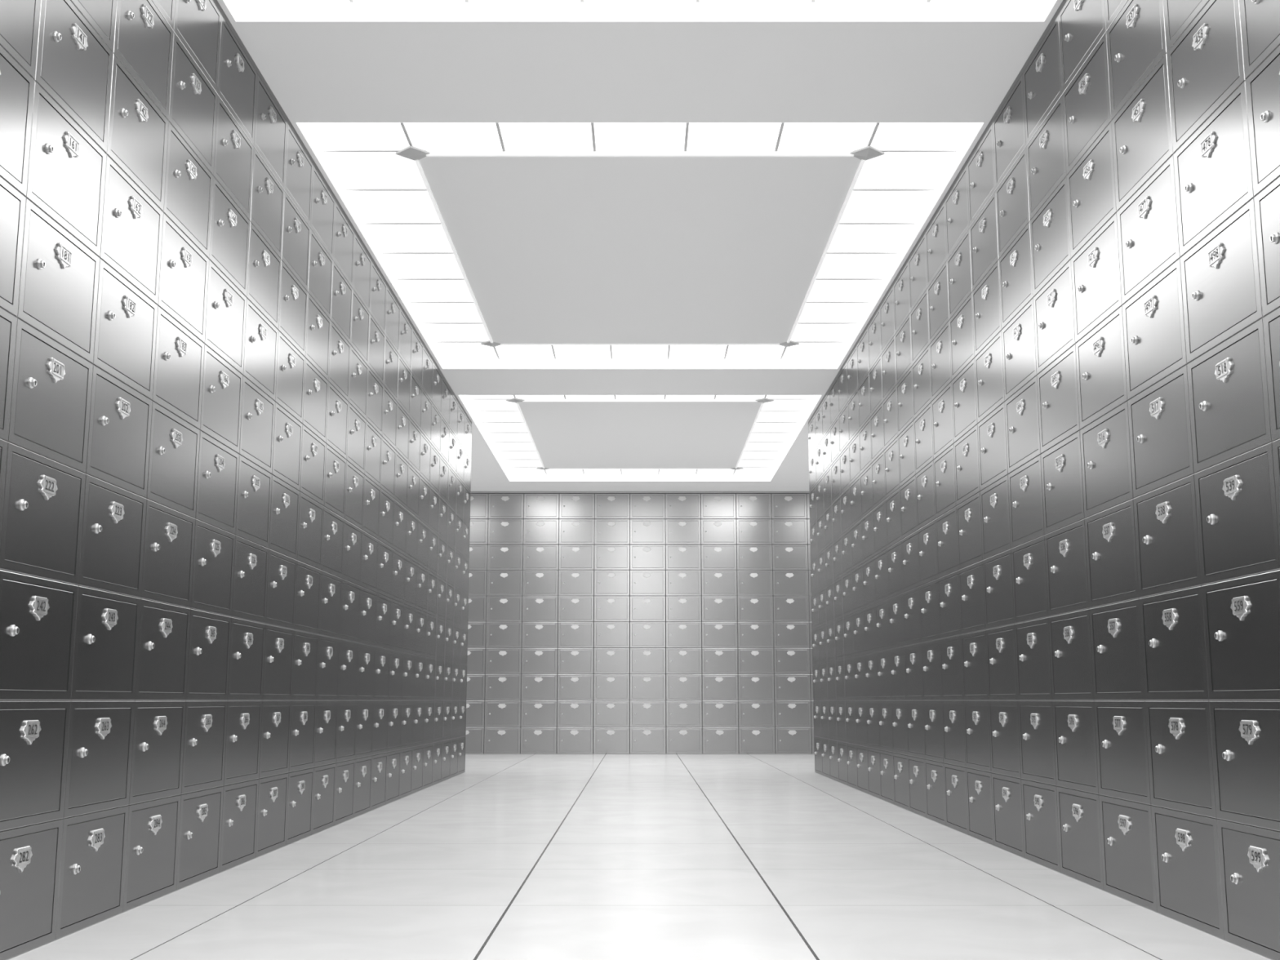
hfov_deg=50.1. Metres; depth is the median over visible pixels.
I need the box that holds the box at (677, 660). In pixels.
[665,648,702,674]
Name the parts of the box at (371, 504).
number plate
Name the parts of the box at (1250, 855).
number plate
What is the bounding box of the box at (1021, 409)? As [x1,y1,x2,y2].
[1004,376,1040,474]
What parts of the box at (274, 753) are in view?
number plate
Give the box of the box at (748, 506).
[735,493,771,519]
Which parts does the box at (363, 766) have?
number plate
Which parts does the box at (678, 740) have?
number plate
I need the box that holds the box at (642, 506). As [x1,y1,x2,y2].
[630,493,665,519]
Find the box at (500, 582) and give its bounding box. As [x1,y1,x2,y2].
[486,569,523,595]
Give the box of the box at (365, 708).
[355,700,373,758]
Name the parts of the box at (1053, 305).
number plate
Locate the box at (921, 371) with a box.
[911,346,931,420]
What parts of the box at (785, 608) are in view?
number plate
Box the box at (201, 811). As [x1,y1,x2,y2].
[176,786,223,889]
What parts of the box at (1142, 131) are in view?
number plate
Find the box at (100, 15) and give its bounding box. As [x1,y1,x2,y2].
[70,0,116,52]
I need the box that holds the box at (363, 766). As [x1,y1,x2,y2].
[353,755,372,817]
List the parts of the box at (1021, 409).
number plate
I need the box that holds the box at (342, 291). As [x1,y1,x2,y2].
[330,261,352,344]
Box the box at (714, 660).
[701,648,737,674]
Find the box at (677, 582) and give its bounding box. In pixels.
[665,569,701,595]
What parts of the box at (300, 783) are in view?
number plate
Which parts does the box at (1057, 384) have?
number plate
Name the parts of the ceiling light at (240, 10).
light trim, light panel, light panel, light panel, light panel, light panel, light panel, light panel, light trim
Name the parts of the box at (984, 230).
number plate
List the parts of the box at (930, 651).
number plate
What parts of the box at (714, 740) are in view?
number plate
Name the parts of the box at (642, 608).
number plate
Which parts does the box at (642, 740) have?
number plate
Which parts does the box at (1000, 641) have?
number plate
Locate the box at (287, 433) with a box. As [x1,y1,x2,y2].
[271,401,302,491]
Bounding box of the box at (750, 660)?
[737,648,773,674]
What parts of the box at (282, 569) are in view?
number plate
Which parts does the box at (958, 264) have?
number plate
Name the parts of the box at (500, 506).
number plate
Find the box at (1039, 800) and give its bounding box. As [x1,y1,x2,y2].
[1021,778,1060,872]
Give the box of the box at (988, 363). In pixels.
[974,330,1004,423]
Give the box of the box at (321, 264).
[307,228,333,319]
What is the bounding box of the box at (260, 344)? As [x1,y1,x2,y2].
[242,297,278,401]
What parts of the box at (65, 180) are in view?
number plate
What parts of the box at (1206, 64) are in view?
number plate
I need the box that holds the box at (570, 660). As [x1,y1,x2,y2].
[557,648,593,674]
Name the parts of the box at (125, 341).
number plate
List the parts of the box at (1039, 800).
number plate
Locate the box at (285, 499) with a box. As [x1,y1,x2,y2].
[268,475,299,559]
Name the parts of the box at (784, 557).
number plate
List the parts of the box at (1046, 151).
number plate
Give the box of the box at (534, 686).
[520,674,557,700]
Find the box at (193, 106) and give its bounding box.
[168,32,217,175]
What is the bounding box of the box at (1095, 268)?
[1071,213,1122,342]
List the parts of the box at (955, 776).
number plate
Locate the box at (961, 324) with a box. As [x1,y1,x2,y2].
[949,293,974,381]
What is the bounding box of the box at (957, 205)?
[944,164,969,259]
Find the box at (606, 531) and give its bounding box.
[594,519,630,545]
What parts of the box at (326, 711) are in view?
number plate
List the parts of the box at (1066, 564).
number plate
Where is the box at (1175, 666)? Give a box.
[1139,586,1208,700]
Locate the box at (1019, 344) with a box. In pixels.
[1001,297,1037,401]
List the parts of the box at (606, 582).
number plate, door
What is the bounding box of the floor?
[7,753,1272,959]
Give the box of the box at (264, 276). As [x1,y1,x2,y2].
[246,222,281,329]
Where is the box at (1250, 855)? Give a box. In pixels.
[1217,818,1279,959]
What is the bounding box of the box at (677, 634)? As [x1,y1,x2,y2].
[665,622,701,648]
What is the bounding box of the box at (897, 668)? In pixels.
[889,646,906,700]
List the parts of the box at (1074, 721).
number plate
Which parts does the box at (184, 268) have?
number plate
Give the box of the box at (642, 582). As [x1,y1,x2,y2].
[630,569,665,595]
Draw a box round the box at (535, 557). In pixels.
[523,544,559,569]
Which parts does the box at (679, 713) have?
number plate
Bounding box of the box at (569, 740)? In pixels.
[556,727,593,753]
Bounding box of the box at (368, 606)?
[359,586,377,646]
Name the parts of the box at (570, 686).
number plate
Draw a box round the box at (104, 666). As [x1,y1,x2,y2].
[71,586,140,700]
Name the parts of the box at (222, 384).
number plate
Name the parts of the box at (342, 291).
number plate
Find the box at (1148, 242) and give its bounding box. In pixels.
[1116,154,1180,305]
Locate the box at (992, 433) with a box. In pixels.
[977,401,1008,491]
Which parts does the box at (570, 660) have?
number plate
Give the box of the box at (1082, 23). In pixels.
[1058,0,1106,93]
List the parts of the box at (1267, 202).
door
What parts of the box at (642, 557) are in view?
number plate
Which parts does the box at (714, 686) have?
number plate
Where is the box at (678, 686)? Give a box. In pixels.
[665,674,702,700]
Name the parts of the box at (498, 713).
number plate, door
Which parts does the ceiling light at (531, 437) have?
light trim, light panel, light panel, light panel, light panel, light panel, light panel, light panel, light panel, light panel, light panel, light panel, light panel, light panel, light trim, light panel, light panel, panel, light panel, light panel, light panel, light panel, light panel, light panel, light panel, light panel, light panel, light panel, light panel, light panel, light panel, light trim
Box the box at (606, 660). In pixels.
[593,648,629,674]
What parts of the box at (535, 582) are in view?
number plate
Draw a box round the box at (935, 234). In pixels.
[925,202,946,288]
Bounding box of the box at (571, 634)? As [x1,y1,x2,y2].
[557,622,594,648]
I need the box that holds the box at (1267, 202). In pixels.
[1253,176,1279,317]
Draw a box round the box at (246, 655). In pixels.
[227,617,265,700]
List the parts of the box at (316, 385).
number plate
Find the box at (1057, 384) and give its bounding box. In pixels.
[1036,343,1079,453]
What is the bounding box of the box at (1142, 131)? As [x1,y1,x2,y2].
[1111,53,1173,211]
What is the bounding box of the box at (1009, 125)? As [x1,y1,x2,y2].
[992,73,1026,189]
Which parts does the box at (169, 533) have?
number plate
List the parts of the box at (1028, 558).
number plate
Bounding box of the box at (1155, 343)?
[1122,257,1186,400]
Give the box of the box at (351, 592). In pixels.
[340,578,360,643]
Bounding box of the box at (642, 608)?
[630,595,665,622]
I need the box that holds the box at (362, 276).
[352,232,371,312]
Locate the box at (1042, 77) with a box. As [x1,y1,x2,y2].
[1022,14,1062,146]
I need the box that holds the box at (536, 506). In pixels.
[523,493,559,519]
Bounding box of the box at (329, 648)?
[316,635,340,700]
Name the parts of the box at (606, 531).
number plate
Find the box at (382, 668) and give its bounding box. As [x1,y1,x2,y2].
[373,646,390,700]
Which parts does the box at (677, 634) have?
number plate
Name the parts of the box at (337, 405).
number plate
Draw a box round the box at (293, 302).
[278,260,307,357]
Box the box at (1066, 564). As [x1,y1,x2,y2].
[1044,518,1089,617]
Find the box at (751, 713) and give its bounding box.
[737,700,774,727]
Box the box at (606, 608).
[594,595,630,622]
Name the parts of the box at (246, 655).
number plate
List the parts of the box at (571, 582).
number plate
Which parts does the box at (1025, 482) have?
number plate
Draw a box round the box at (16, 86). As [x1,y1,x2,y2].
[0,45,34,196]
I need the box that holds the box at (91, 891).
[55,805,128,939]
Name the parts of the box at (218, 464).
number plate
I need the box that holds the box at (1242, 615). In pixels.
[1201,569,1279,700]
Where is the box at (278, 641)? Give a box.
[262,623,294,700]
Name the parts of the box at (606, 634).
number plate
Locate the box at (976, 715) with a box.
[963,700,991,772]
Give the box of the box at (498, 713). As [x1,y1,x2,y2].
[484,700,520,727]
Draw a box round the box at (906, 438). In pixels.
[897,421,915,487]
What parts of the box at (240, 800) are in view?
number plate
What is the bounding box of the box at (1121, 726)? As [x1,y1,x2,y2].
[1093,700,1151,804]
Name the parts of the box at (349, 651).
number plate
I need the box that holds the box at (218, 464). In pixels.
[195,431,239,534]
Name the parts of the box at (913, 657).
number plate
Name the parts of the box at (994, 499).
number plate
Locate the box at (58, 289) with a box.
[17,198,99,364]
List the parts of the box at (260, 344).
number plate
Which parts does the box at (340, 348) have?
number plate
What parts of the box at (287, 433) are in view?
number plate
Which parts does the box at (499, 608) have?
number plate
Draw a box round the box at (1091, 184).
[1066,121,1117,258]
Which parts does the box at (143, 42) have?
number plate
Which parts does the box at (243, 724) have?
number plate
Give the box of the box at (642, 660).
[630,648,665,674]
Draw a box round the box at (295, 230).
[281,191,310,291]
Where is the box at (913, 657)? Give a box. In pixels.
[904,643,922,700]
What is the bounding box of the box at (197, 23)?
[173,0,221,93]
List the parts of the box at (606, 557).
number plate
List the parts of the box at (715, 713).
number plate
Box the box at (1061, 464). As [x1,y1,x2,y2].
[1040,431,1084,534]
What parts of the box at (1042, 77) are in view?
number plate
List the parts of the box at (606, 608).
number plate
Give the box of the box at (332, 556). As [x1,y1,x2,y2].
[321,506,344,578]
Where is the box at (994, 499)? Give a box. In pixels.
[980,475,1011,559]
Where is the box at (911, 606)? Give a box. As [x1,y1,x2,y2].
[902,586,920,646]
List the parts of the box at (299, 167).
number plate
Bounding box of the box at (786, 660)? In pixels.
[773,648,809,674]
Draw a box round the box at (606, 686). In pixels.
[593,674,629,700]
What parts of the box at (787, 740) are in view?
number plate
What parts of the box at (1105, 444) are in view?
number plate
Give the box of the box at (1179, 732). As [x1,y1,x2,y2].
[1145,700,1217,818]
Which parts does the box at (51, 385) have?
number plate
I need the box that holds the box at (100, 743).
[62,700,134,818]
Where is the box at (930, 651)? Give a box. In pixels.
[920,639,942,700]
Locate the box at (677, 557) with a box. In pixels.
[665,544,701,569]
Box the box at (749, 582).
[736,569,773,595]
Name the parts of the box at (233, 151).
number plate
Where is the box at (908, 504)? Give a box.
[899,475,917,539]
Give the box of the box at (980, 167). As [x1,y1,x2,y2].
[967,123,995,226]
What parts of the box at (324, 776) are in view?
number plate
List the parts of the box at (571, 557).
number plate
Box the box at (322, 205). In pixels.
[310,164,335,259]
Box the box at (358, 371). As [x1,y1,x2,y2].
[348,346,368,420]
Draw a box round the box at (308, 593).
[293,560,321,635]
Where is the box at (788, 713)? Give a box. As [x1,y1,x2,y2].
[774,700,811,727]
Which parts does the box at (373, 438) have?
number plate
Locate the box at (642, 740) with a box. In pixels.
[629,727,666,753]
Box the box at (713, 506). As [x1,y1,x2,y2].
[700,493,736,519]
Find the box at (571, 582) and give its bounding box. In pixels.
[558,569,594,595]
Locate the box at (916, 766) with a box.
[907,755,926,817]
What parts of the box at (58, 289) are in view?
number plate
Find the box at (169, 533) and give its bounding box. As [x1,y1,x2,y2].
[140,498,195,608]
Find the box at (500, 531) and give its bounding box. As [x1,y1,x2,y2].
[487,519,523,544]
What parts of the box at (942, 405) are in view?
number plate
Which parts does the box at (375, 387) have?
number plate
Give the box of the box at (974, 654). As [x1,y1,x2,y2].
[960,630,988,700]
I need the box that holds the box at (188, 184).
[162,121,213,258]
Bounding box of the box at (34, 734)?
[0,700,71,831]
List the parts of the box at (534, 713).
number plate, door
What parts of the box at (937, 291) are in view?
number plate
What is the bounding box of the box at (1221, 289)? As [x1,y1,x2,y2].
[1180,198,1262,364]
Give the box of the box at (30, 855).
[0,818,62,959]
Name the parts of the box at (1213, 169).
number plate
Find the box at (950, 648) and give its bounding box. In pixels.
[939,635,963,700]
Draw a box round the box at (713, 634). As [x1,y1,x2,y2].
[701,622,737,648]
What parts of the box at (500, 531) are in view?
number plate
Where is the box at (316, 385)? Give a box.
[302,358,328,443]
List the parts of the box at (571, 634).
number plate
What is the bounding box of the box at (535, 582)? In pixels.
[522,569,558,595]
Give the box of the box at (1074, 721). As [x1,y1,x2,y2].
[1052,700,1098,794]
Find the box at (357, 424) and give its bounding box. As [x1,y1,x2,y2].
[346,402,366,474]
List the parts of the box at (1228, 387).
number plate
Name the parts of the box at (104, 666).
number plate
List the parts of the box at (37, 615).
number plate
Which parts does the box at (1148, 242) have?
number plate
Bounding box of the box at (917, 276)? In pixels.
[908,232,927,312]
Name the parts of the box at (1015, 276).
number plate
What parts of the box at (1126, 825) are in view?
number plate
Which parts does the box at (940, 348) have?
number plate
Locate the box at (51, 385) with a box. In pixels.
[7,318,93,473]
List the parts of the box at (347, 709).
number plate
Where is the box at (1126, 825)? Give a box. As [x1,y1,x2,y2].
[1098,795,1157,911]
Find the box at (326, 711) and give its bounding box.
[314,700,337,767]
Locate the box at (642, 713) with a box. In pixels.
[629,700,666,727]
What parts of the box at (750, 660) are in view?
number plate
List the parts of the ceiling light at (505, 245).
light panel, light trim, light panel, light panel, light panel, light panel, light panel, light panel, light panel, light panel, light panel, light panel, light panel, light panel, light trim, light panel, light panel, panel, light panel, light panel, light panel, light panel, light panel, light panel, light panel, light panel, light panel, light panel, light panel, light panel, light trim, light panel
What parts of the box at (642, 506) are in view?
number plate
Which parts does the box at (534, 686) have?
number plate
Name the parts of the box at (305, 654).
number plate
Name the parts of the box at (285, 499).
number plate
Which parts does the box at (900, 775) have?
number plate, door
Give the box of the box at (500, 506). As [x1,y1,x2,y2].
[488,493,524,519]
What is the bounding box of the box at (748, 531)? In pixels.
[736,519,772,544]
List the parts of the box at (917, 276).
number plate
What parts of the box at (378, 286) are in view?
door, number plate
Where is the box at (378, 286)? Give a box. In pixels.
[369,261,386,334]
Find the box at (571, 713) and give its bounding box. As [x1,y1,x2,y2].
[556,700,593,727]
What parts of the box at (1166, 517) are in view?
number plate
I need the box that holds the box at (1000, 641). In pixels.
[985,623,1017,700]
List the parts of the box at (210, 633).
number plate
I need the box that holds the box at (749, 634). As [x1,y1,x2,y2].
[737,622,773,648]
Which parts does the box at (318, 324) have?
number plate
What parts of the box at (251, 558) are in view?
number plate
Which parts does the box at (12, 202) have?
door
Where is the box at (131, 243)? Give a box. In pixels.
[99,154,163,305]
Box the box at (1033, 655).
[1014,617,1052,700]
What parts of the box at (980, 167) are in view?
number plate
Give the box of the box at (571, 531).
[559,519,594,544]
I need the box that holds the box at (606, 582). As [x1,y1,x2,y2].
[594,569,630,596]
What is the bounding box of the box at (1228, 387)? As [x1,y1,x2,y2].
[1186,318,1272,473]
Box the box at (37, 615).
[0,569,78,700]
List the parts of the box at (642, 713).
number plate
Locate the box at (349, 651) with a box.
[337,639,359,700]
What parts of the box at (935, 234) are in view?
number plate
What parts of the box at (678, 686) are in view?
number plate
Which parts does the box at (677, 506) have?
number plate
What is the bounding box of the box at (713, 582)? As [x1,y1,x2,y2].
[701,569,737,595]
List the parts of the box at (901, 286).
number plate, door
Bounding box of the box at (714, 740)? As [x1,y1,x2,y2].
[702,727,738,753]
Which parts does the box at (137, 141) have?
number plate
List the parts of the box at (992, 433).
number plate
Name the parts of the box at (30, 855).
number plate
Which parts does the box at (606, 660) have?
number plate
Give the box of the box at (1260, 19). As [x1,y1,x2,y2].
[1239,0,1279,79]
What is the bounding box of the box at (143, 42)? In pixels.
[112,0,173,119]
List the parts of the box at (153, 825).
number plate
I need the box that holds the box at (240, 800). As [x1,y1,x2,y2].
[219,778,258,872]
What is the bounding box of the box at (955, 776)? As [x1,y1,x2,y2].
[943,763,968,835]
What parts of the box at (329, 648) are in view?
number plate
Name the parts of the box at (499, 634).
number plate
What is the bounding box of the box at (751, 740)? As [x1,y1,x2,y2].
[738,727,775,753]
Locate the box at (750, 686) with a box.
[737,674,774,700]
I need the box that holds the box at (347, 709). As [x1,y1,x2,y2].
[336,700,357,762]
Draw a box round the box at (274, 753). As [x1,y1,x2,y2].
[258,700,291,778]
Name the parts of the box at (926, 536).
number plate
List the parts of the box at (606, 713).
number plate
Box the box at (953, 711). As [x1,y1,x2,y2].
[942,700,965,767]
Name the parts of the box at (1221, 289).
number plate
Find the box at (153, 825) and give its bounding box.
[122,795,181,911]
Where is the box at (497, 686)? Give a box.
[484,674,521,700]
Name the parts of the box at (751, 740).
number plate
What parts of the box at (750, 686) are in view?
number plate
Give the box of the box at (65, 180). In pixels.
[25,80,106,257]
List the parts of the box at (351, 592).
number plate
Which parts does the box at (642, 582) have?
number plate, door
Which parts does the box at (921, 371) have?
number plate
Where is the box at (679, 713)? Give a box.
[666,700,702,727]
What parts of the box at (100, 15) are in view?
door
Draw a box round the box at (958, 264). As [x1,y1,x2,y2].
[946,228,972,319]
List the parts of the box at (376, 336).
number plate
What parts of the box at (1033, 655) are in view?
number plate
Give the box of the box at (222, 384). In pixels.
[200,343,243,453]
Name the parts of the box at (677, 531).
number plate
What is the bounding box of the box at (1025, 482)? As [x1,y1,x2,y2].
[1008,454,1044,548]
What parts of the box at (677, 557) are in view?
number plate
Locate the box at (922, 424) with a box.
[913,402,933,474]
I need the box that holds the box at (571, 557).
[558,544,594,569]
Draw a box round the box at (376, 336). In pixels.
[368,313,385,385]
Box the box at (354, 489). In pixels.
[344,461,364,529]
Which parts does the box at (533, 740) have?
number plate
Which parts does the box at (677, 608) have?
number plate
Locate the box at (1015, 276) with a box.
[998,222,1033,329]
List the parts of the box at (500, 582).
number plate, door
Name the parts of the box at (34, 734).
number plate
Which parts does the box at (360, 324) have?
number plate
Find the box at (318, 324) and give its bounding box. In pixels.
[305,293,330,381]
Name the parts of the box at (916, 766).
number plate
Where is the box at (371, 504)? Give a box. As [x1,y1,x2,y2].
[362,475,380,539]
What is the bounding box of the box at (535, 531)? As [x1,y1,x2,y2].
[523,519,559,544]
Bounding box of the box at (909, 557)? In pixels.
[901,530,919,592]
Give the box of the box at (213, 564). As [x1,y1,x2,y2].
[190,518,235,617]
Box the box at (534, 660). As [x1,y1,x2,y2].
[521,648,557,674]
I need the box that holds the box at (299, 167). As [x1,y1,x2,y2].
[284,123,312,226]
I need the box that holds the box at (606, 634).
[593,622,629,648]
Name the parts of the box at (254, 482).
number plate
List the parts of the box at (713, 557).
number plate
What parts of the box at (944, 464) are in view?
number plate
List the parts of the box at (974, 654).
number plate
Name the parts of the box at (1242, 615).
number plate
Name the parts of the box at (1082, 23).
number plate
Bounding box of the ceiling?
[217,0,1062,491]
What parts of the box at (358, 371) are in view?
number plate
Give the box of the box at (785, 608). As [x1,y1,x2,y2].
[773,595,808,622]
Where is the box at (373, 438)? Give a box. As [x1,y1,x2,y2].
[364,421,382,487]
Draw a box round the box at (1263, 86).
[1245,45,1279,196]
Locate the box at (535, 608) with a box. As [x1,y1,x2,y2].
[522,595,558,622]
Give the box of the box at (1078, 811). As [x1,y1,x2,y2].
[1056,786,1103,889]
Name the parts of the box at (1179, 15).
door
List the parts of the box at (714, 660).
number plate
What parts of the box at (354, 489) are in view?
number plate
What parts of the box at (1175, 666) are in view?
number plate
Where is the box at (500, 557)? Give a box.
[487,544,523,570]
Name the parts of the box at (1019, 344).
number plate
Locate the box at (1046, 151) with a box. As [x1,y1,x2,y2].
[1026,94,1066,221]
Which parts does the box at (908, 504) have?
number plate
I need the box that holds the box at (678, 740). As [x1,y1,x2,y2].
[666,727,702,753]
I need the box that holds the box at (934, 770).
[924,759,946,825]
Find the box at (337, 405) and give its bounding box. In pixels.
[326,382,348,459]
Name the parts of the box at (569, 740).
number plate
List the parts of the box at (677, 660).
number plate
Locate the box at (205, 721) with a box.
[181,700,227,794]
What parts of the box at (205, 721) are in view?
number plate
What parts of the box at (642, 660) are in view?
number plate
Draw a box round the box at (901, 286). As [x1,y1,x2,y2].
[893,261,910,334]
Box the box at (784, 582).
[772,569,808,595]
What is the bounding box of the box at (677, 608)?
[665,595,701,622]
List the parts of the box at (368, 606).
number plate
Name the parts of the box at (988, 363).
number plate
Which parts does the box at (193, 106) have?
number plate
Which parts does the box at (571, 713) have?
number plate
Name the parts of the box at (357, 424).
number plate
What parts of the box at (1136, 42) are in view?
number plate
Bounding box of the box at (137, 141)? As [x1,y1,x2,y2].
[106,53,168,211]
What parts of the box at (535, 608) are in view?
number plate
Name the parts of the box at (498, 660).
number plate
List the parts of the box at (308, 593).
number plate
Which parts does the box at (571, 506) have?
number plate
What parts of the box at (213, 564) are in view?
number plate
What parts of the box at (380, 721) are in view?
number plate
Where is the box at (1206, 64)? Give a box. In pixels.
[1166,0,1245,153]
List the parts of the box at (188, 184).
number plate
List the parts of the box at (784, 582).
number plate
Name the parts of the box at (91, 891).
number plate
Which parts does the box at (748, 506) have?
number plate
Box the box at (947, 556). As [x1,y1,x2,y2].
[935,506,958,578]
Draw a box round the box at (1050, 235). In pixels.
[1029,176,1071,297]
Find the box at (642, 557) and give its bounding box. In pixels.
[630,544,665,569]
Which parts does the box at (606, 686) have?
number plate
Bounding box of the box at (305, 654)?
[291,630,319,700]
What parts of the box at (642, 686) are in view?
number plate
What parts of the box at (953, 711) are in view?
number plate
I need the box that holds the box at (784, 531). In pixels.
[771,519,807,544]
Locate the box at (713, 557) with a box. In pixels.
[701,544,736,569]
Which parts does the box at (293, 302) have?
number plate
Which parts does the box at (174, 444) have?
number plate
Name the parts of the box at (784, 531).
number plate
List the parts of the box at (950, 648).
number plate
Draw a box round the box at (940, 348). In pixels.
[928,320,951,401]
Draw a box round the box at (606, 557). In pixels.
[594,544,630,571]
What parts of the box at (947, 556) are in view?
number plate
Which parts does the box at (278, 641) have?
number plate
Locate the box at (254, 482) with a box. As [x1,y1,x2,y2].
[235,454,271,548]
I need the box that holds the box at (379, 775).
[370,752,387,810]
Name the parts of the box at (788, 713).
number plate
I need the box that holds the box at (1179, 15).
[1163,0,1209,52]
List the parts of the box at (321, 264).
number plate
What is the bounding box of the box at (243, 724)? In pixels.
[223,700,262,785]
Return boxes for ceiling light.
[222,0,1057,21]
[296,122,983,368]
[458,395,821,480]
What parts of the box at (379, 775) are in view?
door, number plate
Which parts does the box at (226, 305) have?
number plate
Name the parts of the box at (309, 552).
number plate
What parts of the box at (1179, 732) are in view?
number plate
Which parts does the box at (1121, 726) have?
number plate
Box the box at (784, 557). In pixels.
[772,544,808,569]
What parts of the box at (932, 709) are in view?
number plate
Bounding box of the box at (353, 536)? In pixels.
[342,519,362,586]
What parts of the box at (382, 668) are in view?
number plate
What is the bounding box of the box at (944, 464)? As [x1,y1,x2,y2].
[933,444,955,519]
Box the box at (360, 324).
[350,288,369,365]
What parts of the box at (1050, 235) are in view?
number plate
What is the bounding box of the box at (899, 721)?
[891,700,907,755]
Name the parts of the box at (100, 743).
number plate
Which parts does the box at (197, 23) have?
number plate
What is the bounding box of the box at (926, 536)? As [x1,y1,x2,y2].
[917,519,937,586]
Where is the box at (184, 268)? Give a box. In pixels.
[157,213,208,342]
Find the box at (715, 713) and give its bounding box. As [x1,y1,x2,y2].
[702,700,738,727]
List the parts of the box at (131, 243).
number plate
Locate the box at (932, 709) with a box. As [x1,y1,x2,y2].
[922,700,943,762]
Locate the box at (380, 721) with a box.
[372,700,388,755]
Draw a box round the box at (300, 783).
[285,767,314,845]
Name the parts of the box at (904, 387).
number plate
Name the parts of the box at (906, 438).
number plate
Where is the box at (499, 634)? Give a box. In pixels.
[485,622,522,648]
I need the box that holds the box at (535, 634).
[521,622,558,648]
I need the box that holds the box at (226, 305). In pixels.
[204,259,246,374]
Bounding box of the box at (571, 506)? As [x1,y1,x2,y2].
[559,493,594,519]
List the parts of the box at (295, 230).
number plate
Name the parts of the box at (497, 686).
number plate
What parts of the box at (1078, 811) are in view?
number plate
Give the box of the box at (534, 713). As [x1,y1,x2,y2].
[520,700,557,727]
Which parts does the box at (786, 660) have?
number plate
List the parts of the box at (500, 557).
number plate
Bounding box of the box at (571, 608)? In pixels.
[558,595,594,622]
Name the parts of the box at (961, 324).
number plate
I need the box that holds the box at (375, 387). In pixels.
[366,367,383,435]
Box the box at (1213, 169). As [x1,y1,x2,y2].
[1173,80,1254,257]
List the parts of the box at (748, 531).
number plate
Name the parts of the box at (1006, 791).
number plate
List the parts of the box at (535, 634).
number plate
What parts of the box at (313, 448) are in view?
number plate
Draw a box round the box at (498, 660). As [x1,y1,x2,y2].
[485,648,521,674]
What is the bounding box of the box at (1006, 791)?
[991,773,1024,857]
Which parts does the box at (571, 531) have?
number plate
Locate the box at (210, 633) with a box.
[186,608,231,700]
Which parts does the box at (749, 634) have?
number plate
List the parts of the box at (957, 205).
number plate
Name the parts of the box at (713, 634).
number plate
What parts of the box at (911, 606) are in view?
number plate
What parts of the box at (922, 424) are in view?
number plate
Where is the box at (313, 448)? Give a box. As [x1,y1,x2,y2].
[299,424,326,506]
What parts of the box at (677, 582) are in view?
number plate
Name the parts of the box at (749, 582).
number plate, door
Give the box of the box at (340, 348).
[328,320,351,401]
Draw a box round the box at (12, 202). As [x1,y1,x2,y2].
[0,176,26,317]
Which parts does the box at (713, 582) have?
number plate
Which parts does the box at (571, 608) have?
number plate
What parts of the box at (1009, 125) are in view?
number plate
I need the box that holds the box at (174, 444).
[146,400,199,518]
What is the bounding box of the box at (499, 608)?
[486,595,522,622]
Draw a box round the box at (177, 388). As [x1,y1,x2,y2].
[151,306,204,430]
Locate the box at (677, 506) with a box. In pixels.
[665,493,700,519]
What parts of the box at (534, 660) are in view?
number plate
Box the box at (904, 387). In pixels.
[896,367,913,435]
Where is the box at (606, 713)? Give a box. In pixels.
[593,700,629,727]
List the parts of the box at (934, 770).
number plate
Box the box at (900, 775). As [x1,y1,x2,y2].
[892,752,909,810]
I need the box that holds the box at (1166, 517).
[1133,474,1201,598]
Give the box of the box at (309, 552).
[297,491,324,569]
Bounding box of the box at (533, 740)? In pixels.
[520,727,556,753]
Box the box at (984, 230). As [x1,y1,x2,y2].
[969,191,998,291]
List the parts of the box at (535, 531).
number plate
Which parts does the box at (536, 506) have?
number plate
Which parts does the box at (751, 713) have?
number plate, door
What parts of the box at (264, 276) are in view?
number plate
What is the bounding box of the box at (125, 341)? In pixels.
[93,257,157,400]
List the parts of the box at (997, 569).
number plate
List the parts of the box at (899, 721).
number plate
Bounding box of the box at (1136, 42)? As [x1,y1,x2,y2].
[1106,0,1167,119]
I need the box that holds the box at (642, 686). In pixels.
[629,674,666,700]
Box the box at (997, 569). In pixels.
[982,548,1014,629]
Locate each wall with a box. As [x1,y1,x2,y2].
[213,0,471,424]
[471,491,808,678]
[808,0,1066,424]
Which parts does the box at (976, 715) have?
number plate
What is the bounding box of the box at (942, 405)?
[931,382,953,459]
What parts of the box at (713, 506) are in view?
number plate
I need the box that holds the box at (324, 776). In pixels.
[311,763,336,835]
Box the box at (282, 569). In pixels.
[265,548,297,629]
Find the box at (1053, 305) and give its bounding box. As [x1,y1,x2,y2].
[1033,259,1075,374]
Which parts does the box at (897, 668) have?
number plate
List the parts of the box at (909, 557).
number plate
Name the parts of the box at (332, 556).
number plate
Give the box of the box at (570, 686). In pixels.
[557,674,593,700]
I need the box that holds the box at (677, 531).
[665,519,701,544]
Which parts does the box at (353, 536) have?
number plate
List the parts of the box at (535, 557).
number plate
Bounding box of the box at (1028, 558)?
[1011,534,1048,623]
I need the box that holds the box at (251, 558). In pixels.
[231,534,268,623]
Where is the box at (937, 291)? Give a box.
[927,261,949,344]
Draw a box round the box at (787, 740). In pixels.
[774,727,811,753]
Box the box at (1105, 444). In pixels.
[1080,400,1133,518]
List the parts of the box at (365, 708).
number plate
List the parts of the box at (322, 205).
number plate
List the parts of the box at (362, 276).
number plate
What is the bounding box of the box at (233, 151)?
[213,94,253,221]
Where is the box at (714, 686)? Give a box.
[702,674,737,700]

